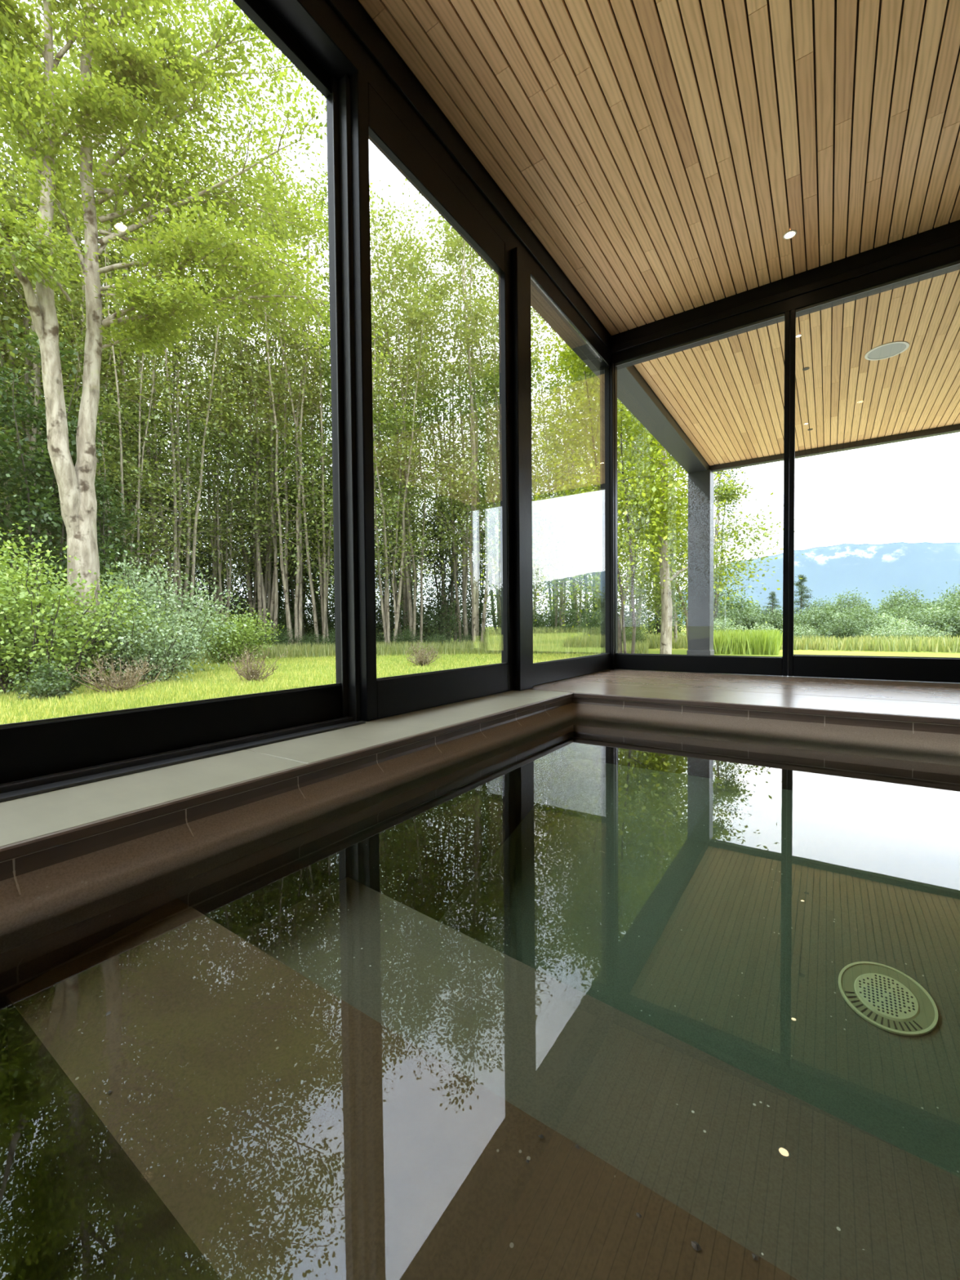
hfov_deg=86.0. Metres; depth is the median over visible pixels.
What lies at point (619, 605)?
undergrowth
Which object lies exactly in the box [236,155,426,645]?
tree
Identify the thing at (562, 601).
tree
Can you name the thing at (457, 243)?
tree
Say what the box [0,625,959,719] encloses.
ground
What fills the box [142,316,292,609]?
tree
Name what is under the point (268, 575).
tree
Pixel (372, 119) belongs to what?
window
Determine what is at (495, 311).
tree
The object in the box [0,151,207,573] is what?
tree
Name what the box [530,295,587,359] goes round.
trim
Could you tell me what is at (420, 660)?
shrub
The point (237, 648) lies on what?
bush
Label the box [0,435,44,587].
tree
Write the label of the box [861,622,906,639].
shrub
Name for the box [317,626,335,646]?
undergrowth
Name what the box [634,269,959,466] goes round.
ceiling
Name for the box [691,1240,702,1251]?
leaf litter
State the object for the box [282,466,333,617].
tree
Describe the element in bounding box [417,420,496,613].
tree
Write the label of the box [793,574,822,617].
spruce
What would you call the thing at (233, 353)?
tree
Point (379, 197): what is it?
tree
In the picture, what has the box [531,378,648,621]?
tree
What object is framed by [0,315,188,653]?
tree
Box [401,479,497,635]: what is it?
tree
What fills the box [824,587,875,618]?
shrub
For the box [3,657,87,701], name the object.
bush
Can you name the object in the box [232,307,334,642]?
tree
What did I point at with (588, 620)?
undergrowth
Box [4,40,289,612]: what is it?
tree
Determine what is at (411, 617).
tree
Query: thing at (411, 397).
tree
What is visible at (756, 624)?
shrub
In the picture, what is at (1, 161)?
tree
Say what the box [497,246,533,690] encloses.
trim
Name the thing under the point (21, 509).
tree
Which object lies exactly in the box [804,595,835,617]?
shrub
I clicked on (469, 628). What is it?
undergrowth
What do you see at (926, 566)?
mountain
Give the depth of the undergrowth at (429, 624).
21.93 m
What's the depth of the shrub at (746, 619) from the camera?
25.55 m
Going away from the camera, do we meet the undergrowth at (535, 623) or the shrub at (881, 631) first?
the shrub at (881, 631)
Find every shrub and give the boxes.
[62,650,178,693]
[220,640,288,682]
[405,640,443,666]
[680,585,777,625]
[713,599,734,623]
[713,617,751,631]
[714,604,769,631]
[743,621,782,633]
[747,600,767,617]
[752,604,807,632]
[782,622,824,639]
[793,603,853,636]
[793,604,838,632]
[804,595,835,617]
[811,611,867,639]
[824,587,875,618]
[826,605,900,638]
[829,603,879,619]
[844,603,895,622]
[856,600,879,620]
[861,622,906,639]
[862,611,911,627]
[872,594,909,613]
[874,600,931,627]
[876,583,933,613]
[884,619,919,634]
[888,596,948,619]
[900,623,953,639]
[905,602,959,636]
[908,604,955,622]
[917,591,959,614]
[924,604,959,639]
[930,582,959,608]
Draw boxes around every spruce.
[760,591,782,620]
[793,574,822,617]
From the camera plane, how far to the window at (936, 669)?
3.43 m
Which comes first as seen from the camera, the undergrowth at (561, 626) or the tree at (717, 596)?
the undergrowth at (561, 626)
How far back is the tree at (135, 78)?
7.76 m
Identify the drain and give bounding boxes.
[838,961,937,1035]
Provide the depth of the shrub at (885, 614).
37.35 m
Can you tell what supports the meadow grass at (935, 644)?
on the ground at (674, 651)
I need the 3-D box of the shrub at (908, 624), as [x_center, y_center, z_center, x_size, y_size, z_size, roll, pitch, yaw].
[17.125,-0.376,20.829,1.826,0.983,1.827,-1,2,-14]
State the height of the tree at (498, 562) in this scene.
20.181 m
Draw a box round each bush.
[0,502,106,681]
[0,534,191,693]
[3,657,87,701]
[44,578,228,684]
[58,543,257,673]
[186,598,284,663]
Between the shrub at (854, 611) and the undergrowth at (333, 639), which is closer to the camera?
the undergrowth at (333, 639)
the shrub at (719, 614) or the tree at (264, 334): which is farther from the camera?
the shrub at (719, 614)
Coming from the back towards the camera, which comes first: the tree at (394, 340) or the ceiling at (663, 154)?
the tree at (394, 340)
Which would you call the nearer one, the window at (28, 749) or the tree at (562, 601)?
the window at (28, 749)
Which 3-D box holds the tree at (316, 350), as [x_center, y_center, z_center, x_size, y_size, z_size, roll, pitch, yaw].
[-9.650,-8.972,31.012,7.892,18.323,9.494,-2,2,-34]
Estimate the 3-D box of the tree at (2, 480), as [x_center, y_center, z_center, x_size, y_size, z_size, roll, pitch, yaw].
[-10.264,-2.480,10.070,4.916,6.430,3.941,0,2,19]
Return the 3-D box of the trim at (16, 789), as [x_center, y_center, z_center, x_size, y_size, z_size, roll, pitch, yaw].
[-1.634,0.369,0.393,0.168,0.018,4.000,1,2,34]
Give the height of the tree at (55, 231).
16.231 m
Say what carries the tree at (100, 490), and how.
on the ground at (674, 651)
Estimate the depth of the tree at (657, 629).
31.32 m
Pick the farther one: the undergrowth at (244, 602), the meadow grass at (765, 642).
the undergrowth at (244, 602)
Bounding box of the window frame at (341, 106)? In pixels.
[331,74,361,720]
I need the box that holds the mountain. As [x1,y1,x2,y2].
[653,542,959,625]
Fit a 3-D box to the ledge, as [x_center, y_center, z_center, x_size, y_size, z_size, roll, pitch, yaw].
[-1.155,0.411,0.843,0.488,0.100,5.279,1,2,34]
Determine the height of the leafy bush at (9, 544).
2.698 m
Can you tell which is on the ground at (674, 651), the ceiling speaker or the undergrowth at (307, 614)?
the undergrowth at (307, 614)
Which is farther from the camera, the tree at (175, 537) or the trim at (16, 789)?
the tree at (175, 537)
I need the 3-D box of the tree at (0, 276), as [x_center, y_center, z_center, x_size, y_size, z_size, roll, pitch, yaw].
[-12.206,-5.107,10.160,4.956,11.691,5.314,1,2,39]
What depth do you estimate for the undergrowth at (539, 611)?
32.97 m
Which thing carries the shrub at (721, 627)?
on the ground at (674, 651)
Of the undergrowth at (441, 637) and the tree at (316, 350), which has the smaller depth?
the undergrowth at (441, 637)
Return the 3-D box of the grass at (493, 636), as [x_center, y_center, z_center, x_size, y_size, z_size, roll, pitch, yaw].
[2.512,-0.103,18.339,5.400,0.780,7.434,0,2,6]
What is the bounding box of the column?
[686,469,714,655]
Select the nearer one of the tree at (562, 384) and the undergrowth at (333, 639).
the undergrowth at (333, 639)
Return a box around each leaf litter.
[635,1212,641,1217]
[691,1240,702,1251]
[751,1253,758,1260]
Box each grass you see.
[23,638,649,665]
[480,626,600,653]
[630,631,959,653]
[713,628,782,655]
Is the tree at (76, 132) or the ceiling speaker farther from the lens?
the tree at (76, 132)
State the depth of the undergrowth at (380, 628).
24.42 m
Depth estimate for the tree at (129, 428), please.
17.30 m
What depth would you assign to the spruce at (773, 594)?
76.38 m
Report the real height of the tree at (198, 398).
19.120 m
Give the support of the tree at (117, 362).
on the ground at (674, 651)
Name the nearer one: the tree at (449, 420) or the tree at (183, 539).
the tree at (183, 539)
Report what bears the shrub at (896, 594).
on the ground at (674, 651)
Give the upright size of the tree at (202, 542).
6.503 m
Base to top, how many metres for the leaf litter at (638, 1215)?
0.002 m
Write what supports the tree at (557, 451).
on the ground at (674, 651)
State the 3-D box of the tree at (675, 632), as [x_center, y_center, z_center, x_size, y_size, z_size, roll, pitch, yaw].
[6.629,-5.083,19.033,7.782,11.592,6.615,-1,2,-13]
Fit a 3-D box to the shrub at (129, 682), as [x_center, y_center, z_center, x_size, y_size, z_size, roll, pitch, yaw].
[-4.661,0.409,6.583,0.961,0.578,1.177,0,2,4]
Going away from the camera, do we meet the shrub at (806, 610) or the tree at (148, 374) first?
the tree at (148, 374)
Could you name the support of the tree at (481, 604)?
on the ground at (674, 651)
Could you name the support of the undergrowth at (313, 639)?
on the ground at (674, 651)
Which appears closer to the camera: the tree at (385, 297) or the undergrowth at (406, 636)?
the undergrowth at (406, 636)
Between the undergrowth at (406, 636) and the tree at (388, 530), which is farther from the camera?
the tree at (388, 530)
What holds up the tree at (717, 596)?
on the ground at (674, 651)
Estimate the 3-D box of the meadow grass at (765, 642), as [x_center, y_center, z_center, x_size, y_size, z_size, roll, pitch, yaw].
[7.756,-0.001,15.112,2.112,0.650,4.245,0,2,28]
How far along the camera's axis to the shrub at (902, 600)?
57.59 m
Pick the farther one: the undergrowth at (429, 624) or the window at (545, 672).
the undergrowth at (429, 624)
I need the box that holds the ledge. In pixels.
[0,689,570,847]
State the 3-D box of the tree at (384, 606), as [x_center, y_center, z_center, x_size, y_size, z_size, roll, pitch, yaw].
[-3.300,-7.175,17.816,6.487,15.302,6.954,1,2,35]
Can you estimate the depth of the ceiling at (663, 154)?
2.47 m
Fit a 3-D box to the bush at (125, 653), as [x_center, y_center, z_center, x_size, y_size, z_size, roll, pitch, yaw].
[-5.218,-0.122,7.784,2.345,1.643,1.914,0,2,16]
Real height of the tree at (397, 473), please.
16.912 m
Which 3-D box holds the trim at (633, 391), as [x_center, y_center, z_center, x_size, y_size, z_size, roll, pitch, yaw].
[2.181,-2.635,6.144,0.275,0.300,4.219,1,2,34]
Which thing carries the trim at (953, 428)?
attached to the ceiling at (726, 395)
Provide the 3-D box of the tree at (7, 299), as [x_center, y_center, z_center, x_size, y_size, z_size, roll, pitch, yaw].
[-13.048,-6.156,12.520,5.574,13.718,5.719,-1,2,-11]
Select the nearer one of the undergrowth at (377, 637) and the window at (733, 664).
the window at (733, 664)
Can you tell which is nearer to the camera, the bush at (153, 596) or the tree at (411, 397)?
the bush at (153, 596)
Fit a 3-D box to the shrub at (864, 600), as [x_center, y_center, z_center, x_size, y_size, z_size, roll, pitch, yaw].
[77.651,-5.447,104.095,5.624,5.655,6.002,-2,2,-39]
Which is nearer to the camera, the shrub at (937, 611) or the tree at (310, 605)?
the tree at (310, 605)
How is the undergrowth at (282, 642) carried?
on the ground at (674, 651)
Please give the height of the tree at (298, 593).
17.801 m
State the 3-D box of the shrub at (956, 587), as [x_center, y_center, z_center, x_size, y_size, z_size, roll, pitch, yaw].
[64.540,-4.769,69.607,6.801,6.408,6.373,1,2,36]
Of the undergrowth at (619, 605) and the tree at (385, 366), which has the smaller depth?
the undergrowth at (619, 605)
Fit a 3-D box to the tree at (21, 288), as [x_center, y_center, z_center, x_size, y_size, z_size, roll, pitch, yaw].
[-18.073,-6.850,18.878,6.045,14.877,6.202,-1,2,-7]
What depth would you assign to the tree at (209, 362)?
32.96 m
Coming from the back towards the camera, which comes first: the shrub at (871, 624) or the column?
the shrub at (871, 624)
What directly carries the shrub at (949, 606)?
on the ground at (674, 651)
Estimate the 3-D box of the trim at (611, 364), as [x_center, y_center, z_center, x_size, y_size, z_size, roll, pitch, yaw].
[1.082,-1.014,4.319,0.110,2.523,0.110,1,2,34]
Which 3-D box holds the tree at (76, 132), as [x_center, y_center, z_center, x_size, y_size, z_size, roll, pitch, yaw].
[-11.818,-6.996,15.629,6.189,15.231,6.349,1,2,43]
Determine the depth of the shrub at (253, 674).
7.63 m
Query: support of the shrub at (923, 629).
on the ground at (674, 651)
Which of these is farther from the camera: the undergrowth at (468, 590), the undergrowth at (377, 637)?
the undergrowth at (468, 590)
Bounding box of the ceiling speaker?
[864,341,909,360]
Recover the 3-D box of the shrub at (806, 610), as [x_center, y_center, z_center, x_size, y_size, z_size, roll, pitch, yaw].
[25.973,-1.639,40.527,3.622,2.339,3.494,-1,2,-3]
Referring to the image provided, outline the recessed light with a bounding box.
[782,230,796,239]
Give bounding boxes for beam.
[262,0,612,371]
[610,219,959,369]
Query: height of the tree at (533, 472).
17.589 m
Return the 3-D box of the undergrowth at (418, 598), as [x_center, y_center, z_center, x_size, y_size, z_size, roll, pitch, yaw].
[-3.764,-1.414,31.540,5.076,2.963,4.662,-1,2,-31]
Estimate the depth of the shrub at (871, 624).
20.63 m
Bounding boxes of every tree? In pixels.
[0,0,216,639]
[0,0,407,682]
[0,48,226,637]
[0,71,205,583]
[0,93,159,646]
[0,137,58,578]
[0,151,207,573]
[0,160,75,553]
[0,275,43,562]
[0,285,49,556]
[0,288,25,570]
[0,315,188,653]
[0,414,65,625]
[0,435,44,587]
[1,413,168,625]
[2,231,82,579]
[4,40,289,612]
[5,175,213,569]
[13,509,65,612]
[14,201,239,613]
[14,387,210,610]
[18,178,211,639]
[20,241,164,550]
[23,14,302,644]
[24,143,286,643]
[65,314,180,583]
[101,353,198,598]
[111,160,331,626]
[119,449,219,619]
[137,115,397,643]
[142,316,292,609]
[144,349,226,606]
[146,261,297,624]
[151,398,231,604]
[155,135,415,644]
[165,502,256,618]
[178,362,253,604]
[181,277,325,611]
[192,333,331,618]
[194,486,317,621]
[203,353,297,612]
[224,453,334,639]
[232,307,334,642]
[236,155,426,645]
[237,341,333,638]
[248,197,447,604]
[262,350,334,617]
[278,200,496,644]
[280,437,412,629]
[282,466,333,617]
[288,297,417,599]
[308,173,499,643]
[317,178,498,639]
[371,280,456,642]
[372,190,499,642]
[373,365,460,607]
[373,397,437,612]
[374,511,432,634]
[376,244,557,641]
[383,207,589,645]
[397,472,450,611]
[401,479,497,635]
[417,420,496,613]
[425,213,581,628]
[426,275,598,602]
[428,317,773,653]
[431,502,501,640]
[438,315,728,634]
[439,329,591,630]
[478,311,803,653]
[484,471,551,612]
[489,371,565,627]
[494,318,599,630]
[497,306,649,628]
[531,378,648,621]
[532,378,595,626]
[540,446,597,623]
[541,365,653,624]
[551,402,779,641]
[583,434,737,634]
[591,399,679,630]
[617,441,803,637]
[680,466,768,627]
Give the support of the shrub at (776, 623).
on the ground at (674, 651)
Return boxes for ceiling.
[357,0,959,335]
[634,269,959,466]
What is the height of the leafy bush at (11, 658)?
2.278 m
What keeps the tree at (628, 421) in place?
on the ground at (674, 651)
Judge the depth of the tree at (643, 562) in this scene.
25.43 m
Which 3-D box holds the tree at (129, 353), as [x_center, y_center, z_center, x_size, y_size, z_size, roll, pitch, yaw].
[-20.092,-9.859,31.464,8.740,20.290,10.514,0,2,7]
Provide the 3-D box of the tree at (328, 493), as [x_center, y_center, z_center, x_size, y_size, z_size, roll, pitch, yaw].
[-5.642,-3.825,21.671,5.190,8.469,6.476,-1,2,-32]
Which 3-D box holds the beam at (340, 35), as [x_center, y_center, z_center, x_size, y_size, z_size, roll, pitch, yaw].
[-0.830,-2.300,1.518,0.132,0.292,6.910,1,2,34]
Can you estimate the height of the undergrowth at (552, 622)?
2.116 m
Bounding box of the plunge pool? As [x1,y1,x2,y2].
[0,692,959,1279]
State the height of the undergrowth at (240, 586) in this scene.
3.380 m
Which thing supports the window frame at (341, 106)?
on the ledge
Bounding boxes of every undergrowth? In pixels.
[188,591,304,638]
[193,586,283,619]
[241,607,309,644]
[253,622,302,646]
[279,605,313,640]
[293,600,335,643]
[293,631,328,646]
[303,593,381,633]
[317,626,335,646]
[319,611,391,638]
[375,597,426,644]
[376,631,386,644]
[386,623,423,644]
[389,594,467,643]
[390,598,454,639]
[422,629,453,646]
[435,590,497,637]
[451,615,497,641]
[454,631,481,643]
[484,603,551,627]
[487,602,551,630]
[533,592,591,629]
[533,602,582,631]
[543,619,577,634]
[547,591,644,637]
[565,619,600,635]
[577,604,642,630]
[617,612,653,637]
[621,625,649,644]
[626,591,688,635]
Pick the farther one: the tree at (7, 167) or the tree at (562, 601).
the tree at (562, 601)
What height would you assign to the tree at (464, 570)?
18.295 m
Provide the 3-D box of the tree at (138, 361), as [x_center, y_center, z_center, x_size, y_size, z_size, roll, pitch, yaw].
[-10.647,-8.303,17.506,8.733,17.722,9.534,0,2,14]
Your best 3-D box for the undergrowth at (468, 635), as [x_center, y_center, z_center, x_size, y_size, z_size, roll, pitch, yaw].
[-0.463,-0.037,19.770,1.131,0.660,1.038,-1,2,-6]
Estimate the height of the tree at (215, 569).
13.102 m
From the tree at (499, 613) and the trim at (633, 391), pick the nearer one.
the trim at (633, 391)
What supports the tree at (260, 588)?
on the ground at (674, 651)
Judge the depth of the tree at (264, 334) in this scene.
28.85 m
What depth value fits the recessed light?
3.18 m
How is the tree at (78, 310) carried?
on the ground at (674, 651)
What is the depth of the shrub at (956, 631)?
18.36 m
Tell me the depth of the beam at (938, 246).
3.52 m
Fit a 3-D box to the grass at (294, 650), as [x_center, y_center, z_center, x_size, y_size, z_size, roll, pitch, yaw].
[-3.656,0.251,15.284,19.850,0.351,6.659,-1,2,-13]
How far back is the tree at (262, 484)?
22.25 m
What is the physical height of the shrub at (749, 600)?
6.253 m
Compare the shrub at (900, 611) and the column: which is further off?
the shrub at (900, 611)
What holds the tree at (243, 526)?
on the ground at (674, 651)
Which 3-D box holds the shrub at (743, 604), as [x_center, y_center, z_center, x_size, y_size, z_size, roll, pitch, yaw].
[25.820,-3.374,54.474,8.048,5.198,7.764,0,2,5]
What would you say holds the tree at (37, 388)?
on the ground at (674, 651)
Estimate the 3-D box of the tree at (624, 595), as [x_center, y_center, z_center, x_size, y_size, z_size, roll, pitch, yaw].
[4.548,-5.690,19.048,9.209,12.134,9.040,1,2,41]
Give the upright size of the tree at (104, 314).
17.296 m
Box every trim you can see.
[0,716,365,802]
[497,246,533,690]
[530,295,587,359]
[582,358,709,473]
[600,362,617,670]
[709,423,959,472]
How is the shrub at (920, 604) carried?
on the ground at (674, 651)
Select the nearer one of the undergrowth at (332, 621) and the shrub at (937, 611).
the undergrowth at (332, 621)
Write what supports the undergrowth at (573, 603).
on the ground at (674, 651)
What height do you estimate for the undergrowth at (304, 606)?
3.154 m
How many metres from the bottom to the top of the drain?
0.061 m
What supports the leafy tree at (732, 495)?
on the ground at (674, 651)
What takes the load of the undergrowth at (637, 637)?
on the ground at (674, 651)
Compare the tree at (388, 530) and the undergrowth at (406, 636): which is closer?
the undergrowth at (406, 636)
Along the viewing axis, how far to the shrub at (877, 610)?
43.72 m
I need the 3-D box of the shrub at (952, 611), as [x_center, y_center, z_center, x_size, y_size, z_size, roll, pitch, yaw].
[17.554,-0.628,19.284,2.349,1.572,2.434,-2,2,-39]
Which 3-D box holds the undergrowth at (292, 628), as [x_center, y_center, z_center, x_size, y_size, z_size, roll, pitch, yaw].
[-8.159,-0.480,20.613,2.671,1.697,2.908,0,2,4]
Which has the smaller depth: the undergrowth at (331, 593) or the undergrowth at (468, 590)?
the undergrowth at (331, 593)
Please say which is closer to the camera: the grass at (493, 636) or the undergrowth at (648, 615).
the grass at (493, 636)
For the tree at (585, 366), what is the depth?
25.04 m
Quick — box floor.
[526,669,959,719]
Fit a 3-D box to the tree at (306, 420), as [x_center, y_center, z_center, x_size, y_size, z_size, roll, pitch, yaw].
[-8.287,-7.579,25.514,6.425,15.812,6.591,-1,2,-9]
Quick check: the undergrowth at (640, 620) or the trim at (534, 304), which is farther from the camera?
the undergrowth at (640, 620)
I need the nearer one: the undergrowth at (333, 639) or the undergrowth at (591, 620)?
the undergrowth at (333, 639)
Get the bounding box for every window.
[0,0,342,783]
[350,71,514,720]
[530,275,610,685]
[613,311,790,675]
[787,260,959,683]
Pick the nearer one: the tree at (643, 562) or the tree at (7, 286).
the tree at (7, 286)
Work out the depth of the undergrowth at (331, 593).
27.75 m
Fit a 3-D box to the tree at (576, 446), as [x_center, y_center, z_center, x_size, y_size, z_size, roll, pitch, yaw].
[8.336,-9.503,44.330,7.900,18.339,9.503,0,2,17]
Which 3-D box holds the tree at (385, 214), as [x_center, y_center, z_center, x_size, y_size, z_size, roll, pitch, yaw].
[-4.263,-6.860,18.631,5.952,14.650,6.107,1,2,40]
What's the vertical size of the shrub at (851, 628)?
1.239 m
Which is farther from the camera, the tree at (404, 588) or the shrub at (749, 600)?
the shrub at (749, 600)
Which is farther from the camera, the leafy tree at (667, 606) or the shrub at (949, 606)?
the shrub at (949, 606)
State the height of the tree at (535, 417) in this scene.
14.702 m
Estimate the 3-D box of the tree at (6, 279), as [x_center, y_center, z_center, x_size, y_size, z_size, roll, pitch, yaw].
[-12.498,-8.372,14.415,8.427,18.064,8.342,-2,2,-43]
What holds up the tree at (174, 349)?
on the ground at (674, 651)
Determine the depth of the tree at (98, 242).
22.70 m
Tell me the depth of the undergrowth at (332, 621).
22.83 m
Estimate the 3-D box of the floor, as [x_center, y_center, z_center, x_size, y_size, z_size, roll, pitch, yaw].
[0.977,0.404,0.397,4.520,0.100,6.930,1,2,34]
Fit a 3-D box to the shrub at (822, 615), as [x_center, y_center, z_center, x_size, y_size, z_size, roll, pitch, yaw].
[14.927,-0.760,22.606,2.656,1.715,2.562,-1,2,-30]
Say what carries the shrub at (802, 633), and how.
on the ground at (674, 651)

